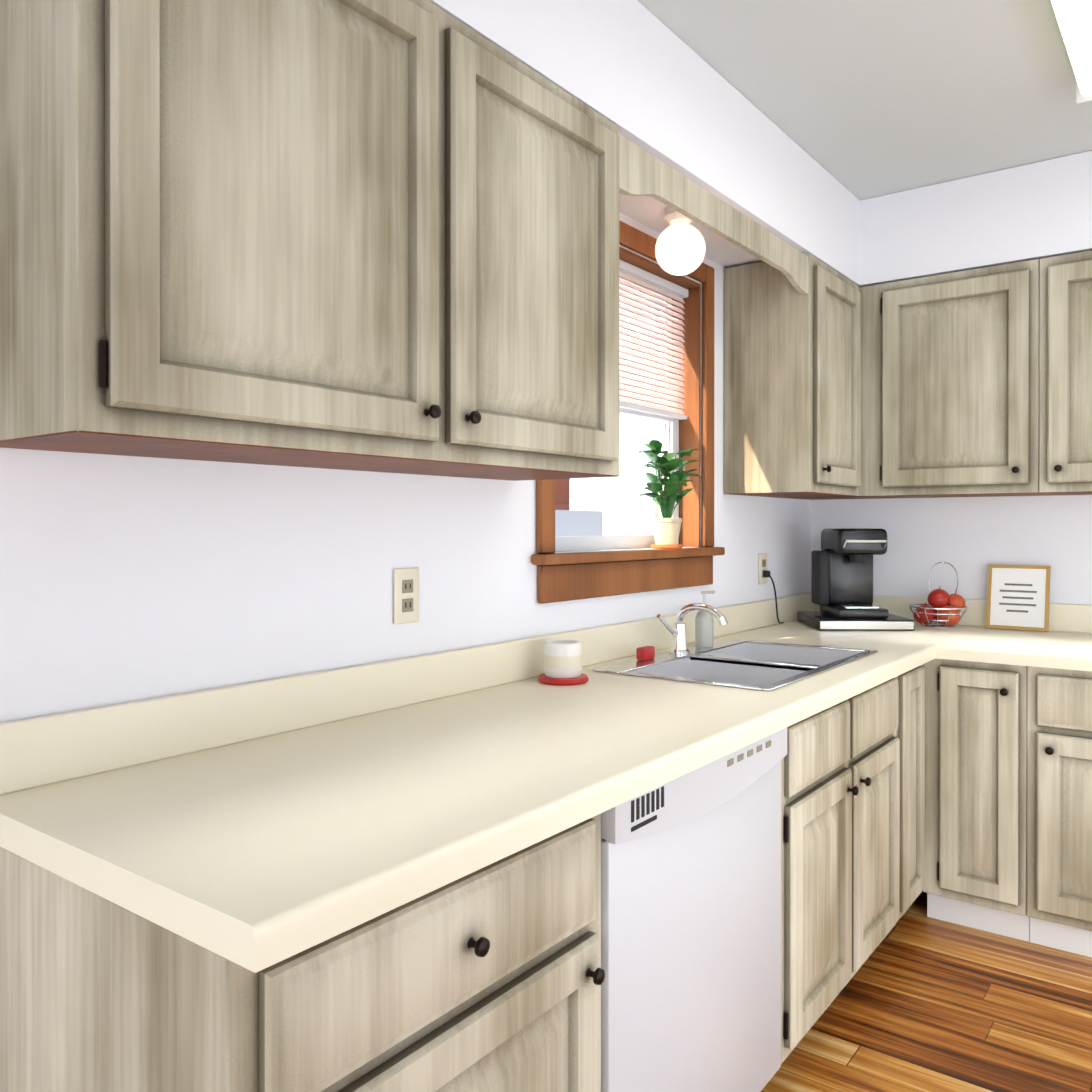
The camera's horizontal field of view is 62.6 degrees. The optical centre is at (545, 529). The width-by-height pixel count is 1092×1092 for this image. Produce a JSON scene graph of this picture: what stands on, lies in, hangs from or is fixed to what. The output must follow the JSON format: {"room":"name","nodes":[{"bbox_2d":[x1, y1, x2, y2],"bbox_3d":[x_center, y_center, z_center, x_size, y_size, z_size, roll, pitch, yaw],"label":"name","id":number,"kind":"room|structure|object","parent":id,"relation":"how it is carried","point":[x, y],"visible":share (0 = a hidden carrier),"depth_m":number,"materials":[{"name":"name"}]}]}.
{"room":"kitchen","nodes":[
{"label":"kitchen","id":0,"kind":"room"},
{"bbox_2d":[0,212,810,722],"bbox_3d":[-0.557,0.029,1.674,0.150,2.500,5.350,0,0,37],"label":"wall","id":1,"kind":"structure","parent":0,"point":[128,578],"depth_m":1.62,"materials":[{"name":"white paint"}]},
{"bbox_2d":[0,0,618,480],"bbox_3d":[-0.295,-0.505,1.603,0.348,0.779,1.188,0,0,37],"label":"upper cabinet","id":2,"kind":"object","parent":1,"relation":"attached to","point":[360,234],"visible":1,"depth_m":1.29,"materials":[{"name":"brown wood"}]},
{"bbox_2d":[619,134,807,294],"bbox_3d":[0.501,-0.823,2.465,0.018,0.120,1.146,0,0,37],"label":"window valance","id":3,"kind":"object","parent":2,"relation":"attached to","point":[642,172],"visible":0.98,"depth_m":2.33,"materials":[{"name":"brown wood"}]},
{"bbox_2d":[394,568,418,624],"bbox_3d":[-0.293,0.140,1.891,0.008,0.116,0.072,0,0,37],"label":"outlet","id":4,"kind":"object","parent":1,"relation":"attached to","point":[406,595],"visible":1,"depth_m":1.89,"materials":[{"name":"beige plastic"}]},
{"bbox_2d":[531,220,724,603],"bbox_3d":[0.221,-0.344,2.665,0.198,1.059,0.999,0,0,37],"label":"window","id":5,"kind":"structure","parent":1,"relation":"in","point":[572,576],"depth_m":2.81,"materials":[{"name":"brown wood"}]},
{"bbox_2d":[619,259,687,419],"bbox_3d":[0.220,-0.577,2.665,0.032,0.428,0.793,0,0,37],"label":"window blinds","id":6,"kind":"object","parent":5,"relation":"attached to","point":[650,281],"visible":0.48,"depth_m":2.80,"materials":[{"name":"white plastic"}]},
{"bbox_2d":[637,440,700,548],"bbox_3d":[0.379,-0.106,2.778,0.151,0.334,0.257,0,0,37],"label":"potted plant","id":7,"kind":"object","parent":5,"relation":"on","point":[666,528],"visible":1,"depth_m":2.75,"materials":[{"name":"green plant"}]},
{"bbox_2d":[759,553,766,583],"bbox_3d":[0.814,0.148,3.363,0.008,0.116,0.072,0,0,37],"label":"outlet","id":8,"kind":"object","parent":1,"relation":"attached to","point":[762,565],"visible":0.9,"depth_m":3.35,"materials":[{"name":"beige plastic"}]},
{"bbox_2d":[724,253,860,497],"bbox_3d":[0.903,-0.510,3.194,0.348,0.779,0.500,0,0,37],"label":"upper cabinet","id":9,"kind":"object","parent":1,"relation":"attached to","point":[792,391],"visible":0.98,"depth_m":3.02,"materials":[{"name":"brown wood"}]},
{"bbox_2d":[428,0,863,286],"bbox_3d":[0.183,-1.063,2.280,0.296,0.315,2.850,0,0,37],"label":"soffit","id":10,"kind":"structure","parent":0,"point":[638,73],"depth_m":2.27,"materials":[{"name":"white paint"}]},
{"bbox_2d":[655,206,705,275],"bbox_3d":[0.380,-0.813,2.544,0.142,0.185,0.142,0,0,37],"label":"globe pendant light","id":11,"kind":"object","parent":10,"relation":"hanging from","point":[680,247],"visible":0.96,"depth_m":2.50,"materials":[{"name":"white glass"}]},
{"bbox_2d":[638,0,1091,199],"bbox_3d":[0.781,-1.268,0.663,3.500,0.100,5.650,0,0,37],"label":"ceiling","id":12,"kind":"structure","parent":0,"point":[863,99],"depth_m":2.44,"materials":[{"name":"white paint"}]},
{"bbox_2d":[1051,0,1091,104],"bbox_3d":[1.186,-1.178,1.842,0.300,0.083,1.200,0,0,37],"label":"fluorescent ceiling light","id":13,"kind":"object","parent":12,"relation":"attached to","point":[1074,19],"visible":1,"depth_m":2.09,"materials":[{"name":"white plastic"}]},
{"bbox_2d":[761,890,1091,1091],"bbox_3d":[0.781,1.332,0.671,3.500,0.100,5.650,0,0,37],"label":"floor","id":14,"kind":"structure","parent":0,"point":[922,1002],"depth_m":2.33,"materials":[{"name":"brown wood"}]},
{"bbox_2d":[0,813,604,1091],"bbox_3d":[-0.334,0.848,1.306,0.648,0.863,0.660,0,0,37],"label":"base cabinet","id":15,"kind":"object","parent":14,"relation":"on","point":[490,978],"visible":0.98,"depth_m":1.07,"materials":[{"name":"brown wood"}]},
{"bbox_2d":[601,727,786,1091],"bbox_3d":[0.067,0.846,1.858,0.624,0.864,0.699,0,0,37],"label":"dishwasher","id":16,"kind":"object","parent":14,"relation":"on","point":[691,926],"visible":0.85,"depth_m":1.63,"materials":[{"name":"white metal"}]},
{"bbox_2d":[781,677,899,1063],"bbox_3d":[0.554,0.844,2.485,0.648,0.863,0.882,0,0,37],"label":"base cabinet","id":17,"kind":"object","parent":14,"relation":"on","point":[840,839],"visible":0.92,"depth_m":2.20,"materials":[{"name":"brown wood"}]},
{"bbox_2d":[0,592,943,972],"bbox_3d":[0.423,0.340,2.299,0.660,0.141,3.169,0,0,37],"label":"countertop","id":18,"kind":"structure","parent":17,"relation":"on","point":[256,826],"depth_m":1.36,"materials":[{"name":"beige laminate"}]},
{"bbox_2d":[538,640,588,684],"bbox_3d":[0.041,0.319,2.163,0.124,0.095,0.124,0,0,37],"label":"candle jar","id":19,"kind":"object","parent":18,"relation":"on","point":[562,662],"visible":0.98,"depth_m":2.12,"materials":[{"name":"white ceramic"}]},
{"bbox_2d":[657,603,727,653],"bbox_3d":[0.414,0.286,2.543,0.183,0.148,0.133,0,0,37],"label":"faucet","id":20,"kind":"object","parent":18,"relation":"on","point":[678,645],"depth_m":2.59,"materials":[{"name":"silver metal"}]},
{"bbox_2d":[592,590,877,691],"bbox_3d":[0.551,0.372,2.487,0.485,0.372,0.800,0,0,37],"label":"sink","id":21,"kind":"object","parent":18,"relation":"in","point":[752,665],"visible":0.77,"depth_m":2.54,"materials":[{"name":"silver metal"}]},
{"bbox_2d":[695,590,715,646],"bbox_3d":[0.488,0.273,2.747,0.063,0.174,0.056,0,0,37],"label":"soap dispenser","id":22,"kind":"object","parent":21,"relation":"on","point":[703,620],"depth_m":2.73,"materials":[{"name":"white"}]},
{"bbox_2d":[797,528,913,630],"bbox_3d":[1.150,0.180,3.361,0.340,0.365,0.322,0,0,2],"label":"coffee maker","id":23,"kind":"object","parent":18,"relation":"on","point":[842,578],"visible":1,"depth_m":3.34,"materials":[{"name":"black plastic"}]},
{"bbox_2d":[764,571,783,623],"bbox_3d":[0.867,0.258,3.392,0.040,0.205,0.132,0,0,37],"label":"cord","id":24,"kind":"object","parent":23,"relation":"attached to","point":[766,573],"visible":0.98,"depth_m":3.35,"materials":[{"name":"black plastic"}]},
{"bbox_2d":[908,562,967,627],"bbox_3d":[1.457,0.244,3.338,0.205,0.238,0.205,0,0,37],"label":"fruit basket","id":25,"kind":"object","parent":18,"relation":"on","point":[945,609],"visible":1,"depth_m":3.31,"materials":[{"name":"silver metal"}]},
{"bbox_2d":[896,665,924,922],"bbox_3d":[0.898,0.843,2.963,0.622,0.863,0.292,0,0,37],"label":"cabinet filler","id":26,"kind":"object","parent":14,"relation":"on","point":[910,733],"visible":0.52,"depth_m":2.75,"materials":[{"name":"brown wood"}]},
{"bbox_2d":[923,659,1029,941],"bbox_3d":[1.512,0.842,3.045,0.298,0.863,0.668,0,0,37],"label":"base cabinet","id":27,"kind":"object","parent":14,"relation":"on","point":[975,795],"visible":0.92,"depth_m":2.80,"materials":[{"name":"brown wood"}]},
{"bbox_2d":[944,599,1091,670],"bbox_3d":[1.923,0.338,2.732,1.217,0.141,0.672,0,0,37],"label":"countertop","id":28,"kind":"structure","parent":27,"relation":"on","point":[1067,644],"depth_m":2.92,"materials":[{"name":"beige laminate"}]},
{"bbox_2d":[986,564,1050,631],"bbox_3d":[1.706,0.247,3.244,0.200,0.235,0.014,0,-12,37],"label":"framed art","id":29,"kind":"object","parent":28,"relation":"on","point":[1018,597],"visible":0.96,"depth_m":3.24,"materials":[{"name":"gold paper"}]},
{"bbox_2d":[1027,666,1091,956],"bbox_3d":[1.878,0.843,2.770,0.613,0.863,0.668,0,0,37],"label":"base cabinet","id":30,"kind":"object","parent":14,"relation":"on","point":[1059,807],"visible":0.94,"depth_m":2.66,"materials":[{"name":"brown wood"}]},
{"bbox_2d":[811,495,1091,665],"bbox_3d":[2.434,0.025,2.865,3.500,2.500,0.150,0,0,37],"label":"wall","id":31,"kind":"structure","parent":0,"point":[970,539],"depth_m":3.40,"materials":[{"name":"white paint"}]},
{"bbox_2d":[791,259,1050,499],"bbox_3d":[1.361,-0.511,3.355,0.887,0.779,0.348,0,0,37],"label":"upper cabinet","id":32,"kind":"object","parent":31,"relation":"attached to","point":[949,384],"visible":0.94,"depth_m":3.13,"materials":[{"name":"brown wood"}]},
{"bbox_2d":[1039,251,1091,494],"bbox_3d":[2.080,-0.509,2.814,0.908,0.779,0.348,0,0,37],"label":"upper cabinet","id":33,"kind":"object","parent":31,"relation":"attached to","point":[1065,374],"visible":0.98,"depth_m":2.92,"materials":[{"name":"brown wood"}]},
{"bbox_2d":[864,151,1091,286],"bbox_3d":[2.299,-1.065,2.681,3.196,0.315,0.296,0,0,37],"label":"soffit","id":34,"kind":"structure","parent":0,"point":[1043,209],"depth_m":3.10,"materials":[{"name":"white paint"}]},
{"label":"outside","id":35,"kind":"structure","parent":0,"visible":0},
{"bbox_2d":[570,289,654,535],"bbox_3d":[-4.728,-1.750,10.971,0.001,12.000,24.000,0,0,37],"label":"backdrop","id":36,"kind":"structure","parent":35,"point":[588,487],"depth_m":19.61,"materials":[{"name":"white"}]},
{"bbox_3d":[-1.212,1.808,8.336,8.800,0.100,24.000,0,0,37],"label":"ground","id":37,"kind":"structure","parent":35,"visible":0},
{"bbox_2d":[555,479,602,535],"bbox_3d":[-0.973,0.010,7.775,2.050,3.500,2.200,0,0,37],"label":"house","id":38,"kind":"structure","parent":37,"relation":"on","point":[573,517],"depth_m":7.77,"materials":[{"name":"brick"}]}
]}

